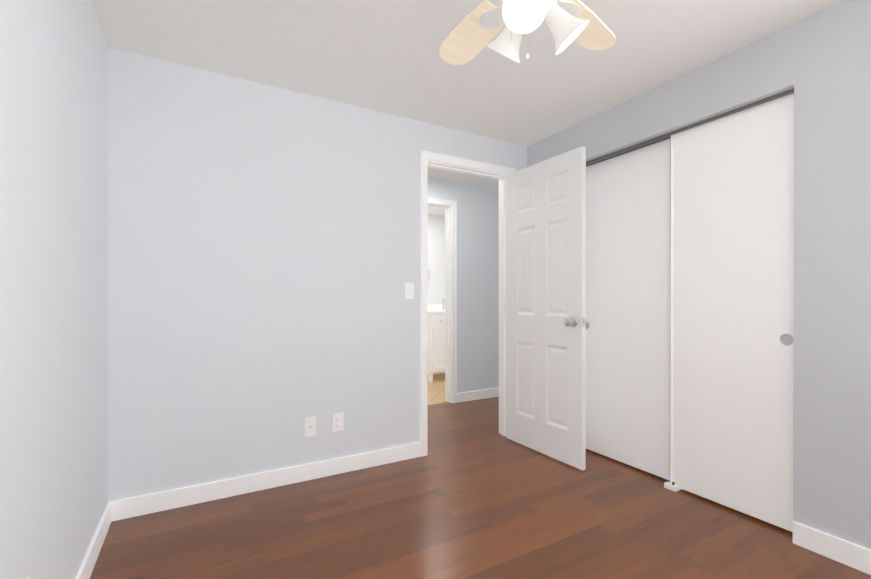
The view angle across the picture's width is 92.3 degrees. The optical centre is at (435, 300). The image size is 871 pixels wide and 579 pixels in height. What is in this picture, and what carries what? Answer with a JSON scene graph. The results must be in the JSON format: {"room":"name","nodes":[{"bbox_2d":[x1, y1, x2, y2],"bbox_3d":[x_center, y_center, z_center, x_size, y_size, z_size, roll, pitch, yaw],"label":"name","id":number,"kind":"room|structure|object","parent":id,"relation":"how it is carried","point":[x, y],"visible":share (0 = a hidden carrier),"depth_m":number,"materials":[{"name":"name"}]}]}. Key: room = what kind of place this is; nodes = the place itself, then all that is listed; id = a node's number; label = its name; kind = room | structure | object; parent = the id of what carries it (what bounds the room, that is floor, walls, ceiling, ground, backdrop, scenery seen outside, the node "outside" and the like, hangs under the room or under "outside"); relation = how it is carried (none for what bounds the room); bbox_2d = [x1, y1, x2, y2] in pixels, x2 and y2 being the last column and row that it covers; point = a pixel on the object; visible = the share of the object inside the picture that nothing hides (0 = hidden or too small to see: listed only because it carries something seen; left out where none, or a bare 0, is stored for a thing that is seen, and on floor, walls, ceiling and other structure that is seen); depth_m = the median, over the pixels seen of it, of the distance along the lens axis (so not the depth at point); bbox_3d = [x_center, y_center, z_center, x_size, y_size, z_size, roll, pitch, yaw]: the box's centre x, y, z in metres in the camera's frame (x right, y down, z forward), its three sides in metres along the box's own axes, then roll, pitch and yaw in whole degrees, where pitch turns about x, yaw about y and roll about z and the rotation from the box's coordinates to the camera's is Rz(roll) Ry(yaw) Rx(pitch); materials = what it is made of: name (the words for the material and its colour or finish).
{"room":"empty bedroom","nodes":[
{"label":"empty bedroom","id":0,"kind":"room"},
{"bbox_2d":[0,0,108,578],"bbox_3d":[-0.663,-0.075,0.253,0.120,2.400,4.470,0,0,-30],"label":"wall","id":1,"kind":"structure","parent":0,"point":[54,478],"depth_m":1.30,"materials":[{"name":"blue paint"}]},
{"bbox_2d":[75,501,114,578],"bbox_3d":[-0.604,1.075,0.289,0.016,0.100,4.230,0,0,-30],"label":"baseboard","id":2,"kind":"structure","parent":1,"relation":"attached to","point":[86,568],"depth_m":1.82,"materials":[{"name":"white wood"}]},
{"bbox_2d":[108,48,526,501],"bbox_3d":[-0.115,-0.081,3.068,3.620,2.400,0.120,0,0,-30],"label":"wall","id":3,"kind":"structure","parent":0,"point":[263,254],"depth_m":2.46,"materials":[{"name":"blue paint"}]},
{"bbox_2d":[115,442,420,520],"bbox_3d":[-0.868,1.070,2.564,1.750,0.100,0.014,0,0,-30],"label":"baseboard","id":4,"kind":"structure","parent":3,"relation":"attached to","point":[125,508],"depth_m":2.45,"materials":[{"name":"white wood"}]},
{"bbox_2d":[304,417,315,436],"bbox_3d":[-0.781,0.792,2.613,0.070,0.115,0.015,0,0,-30],"label":"outlet plate","id":5,"kind":"object","parent":3,"relation":"attached to","point":[309,426],"visible":1,"depth_m":2.61,"materials":[{"name":"white plastic"}]},
{"bbox_2d":[333,412,343,431],"bbox_3d":[-0.629,0.788,2.703,0.070,0.115,0.009,0,0,-30],"label":"duplex electrical outlet","id":6,"kind":"object","parent":3,"relation":"attached to","point":[338,421],"visible":1,"depth_m":2.70,"materials":[{"name":"white plastic"}]},
{"bbox_2d":[405,283,413,298],"bbox_3d":[-0.180,-0.065,2.951,0.070,0.115,0.018,0,0,-30],"label":"light switch","id":7,"kind":"object","parent":3,"relation":"attached to","point":[409,290],"visible":1,"depth_m":2.95,"materials":[{"name":"white plastic"}]},
{"bbox_2d":[420,150,515,456],"bbox_3d":[0.237,0.025,3.269,0.876,2.188,0.164,0,0,-30],"label":"door frame","id":8,"kind":"structure","parent":3,"relation":"attached to","point":[454,164],"depth_m":3.13,"materials":[{"name":"white wood"}]},
{"bbox_2d":[506,146,585,469],"bbox_3d":[0.777,0.053,3.055,0.173,2.113,0.761,0,0,-31],"label":"bedroom door","id":9,"kind":"structure","parent":3,"relation":"in","point":[546,324],"depth_m":2.99,"materials":[{"name":"white wood"}]},
{"bbox_2d":[428,214,444,303],"bbox_3d":[-0.525,-0.087,6.091,2.700,2.400,0.120,0,0,-30],"label":"wall","id":10,"kind":"structure","parent":0,"point":[436,257],"depth_m":6.33,"materials":[{"name":"white paint"}]},
{"bbox_2d":[428,373,446,404],"bbox_3d":[-0.906,1.145,5.025,4.620,0.060,1.800,0,0,-30],"label":"floor","id":11,"kind":"structure","parent":0,"point":[436,390],"depth_m":5.22,"materials":[{"name":"beige tile"}]},
{"bbox_2d":[428,299,444,381],"bbox_3d":[0.204,0.548,6.105,0.960,1.130,0.541,0,0,-30],"label":"bathroom vanity","id":12,"kind":"object","parent":11,"relation":"on","point":[436,338],"visible":0.19,"depth_m":5.72,"materials":[{"name":"white wood"}]},
{"bbox_2d":[428,178,498,392],"bbox_3d":[-0.278,-0.083,4.345,4.000,2.400,0.120,0,0,-30],"label":"wall","id":13,"kind":"structure","parent":0,"point":[477,288],"depth_m":4.70,"materials":[{"name":"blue paint"}]},
{"bbox_2d":[428,197,456,402],"bbox_3d":[-0.157,0.022,4.414,0.806,2.188,0.164,0,0,-30],"label":"door frame","id":14,"kind":"structure","parent":13,"relation":"attached to","point":[449,207],"depth_m":4.54,"materials":[{"name":"white wood"}]},
{"bbox_2d":[457,388,498,402],"bbox_3d":[0.858,1.065,4.918,1.460,0.100,0.014,0,0,-30],"label":"baseboard","id":15,"kind":"structure","parent":13,"relation":"attached to","point":[477,395],"depth_m":4.69,"materials":[{"name":"white wood"}]},
{"bbox_2d":[91,0,843,215],"bbox_3d":[0.505,-1.330,2.544,4.620,0.100,7.500,0,0,-30],"label":"ceiling","id":16,"kind":"structure","parent":0,"point":[383,56],"depth_m":2.15,"materials":[{"name":"white paint"}]},
{"bbox_2d":[439,0,615,64],"bbox_3d":[0.280,-1.022,1.313,1.022,0.510,0.987,0,0,-30],"label":"ceiling fan","id":17,"kind":"object","parent":16,"relation":"hanging from","point":[472,34],"visible":1,"depth_m":1.41,"materials":[{"name":"white wood"}]},
{"bbox_2d":[90,397,870,578],"bbox_3d":[0.950,1.152,1.767,4.620,0.060,5.700,0,0,-30],"label":"floor","id":18,"kind":"structure","parent":0,"point":[473,494],"depth_m":2.06,"materials":[{"name":"brown wood"}]},
{"bbox_2d":[664,481,681,491],"bbox_3d":[1.440,1.097,2.505,0.132,0.046,0.068,0,0,-30],"label":"floor guide","id":19,"kind":"object","parent":18,"relation":"on","point":[672,486],"visible":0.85,"depth_m":2.47,"materials":[{"name":"white plastic"}]},
{"bbox_2d":[527,0,870,549],"bbox_3d":[1.913,-0.078,1.651,0.160,2.400,4.350,0,0,-30],"label":"wall","id":20,"kind":"structure","parent":0,"point":[819,63],"depth_m":1.85,"materials":[{"name":"grey paint"}]},
{"bbox_2d":[586,139,669,480],"bbox_3d":[1.286,0.058,2.849,0.037,2.092,0.781,0,0,-30],"label":"closet door","id":21,"kind":"structure","parent":20,"relation":"in","point":[628,308],"depth_m":2.79,"materials":[{"name":"white wood"}]},
{"bbox_2d":[586,89,793,166],"bbox_3d":[1.403,-0.989,2.579,0.105,0.019,1.366,0,0,-30],"label":"track rail","id":22,"kind":"object","parent":20,"relation":"attached to","point":[666,136],"visible":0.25,"depth_m":2.48,"materials":[{"name":"silver metal"}]},
{"bbox_2d":[670,93,793,531],"bbox_3d":[1.578,0.059,2.253,0.047,2.092,0.619,0,0,-30],"label":"closet door","id":23,"kind":"structure","parent":20,"relation":"in","point":[731,290],"depth_m":2.21,"materials":[{"name":"white wood"}]},
{"bbox_2d":[793,521,870,574],"bbox_3d":[2.246,1.074,0.893,0.014,0.100,2.398,0,0,-30],"label":"baseboard","id":24,"kind":"structure","parent":20,"relation":"attached to","point":[848,553],"depth_m":1.81,"materials":[{"name":"white wood"}]}
]}

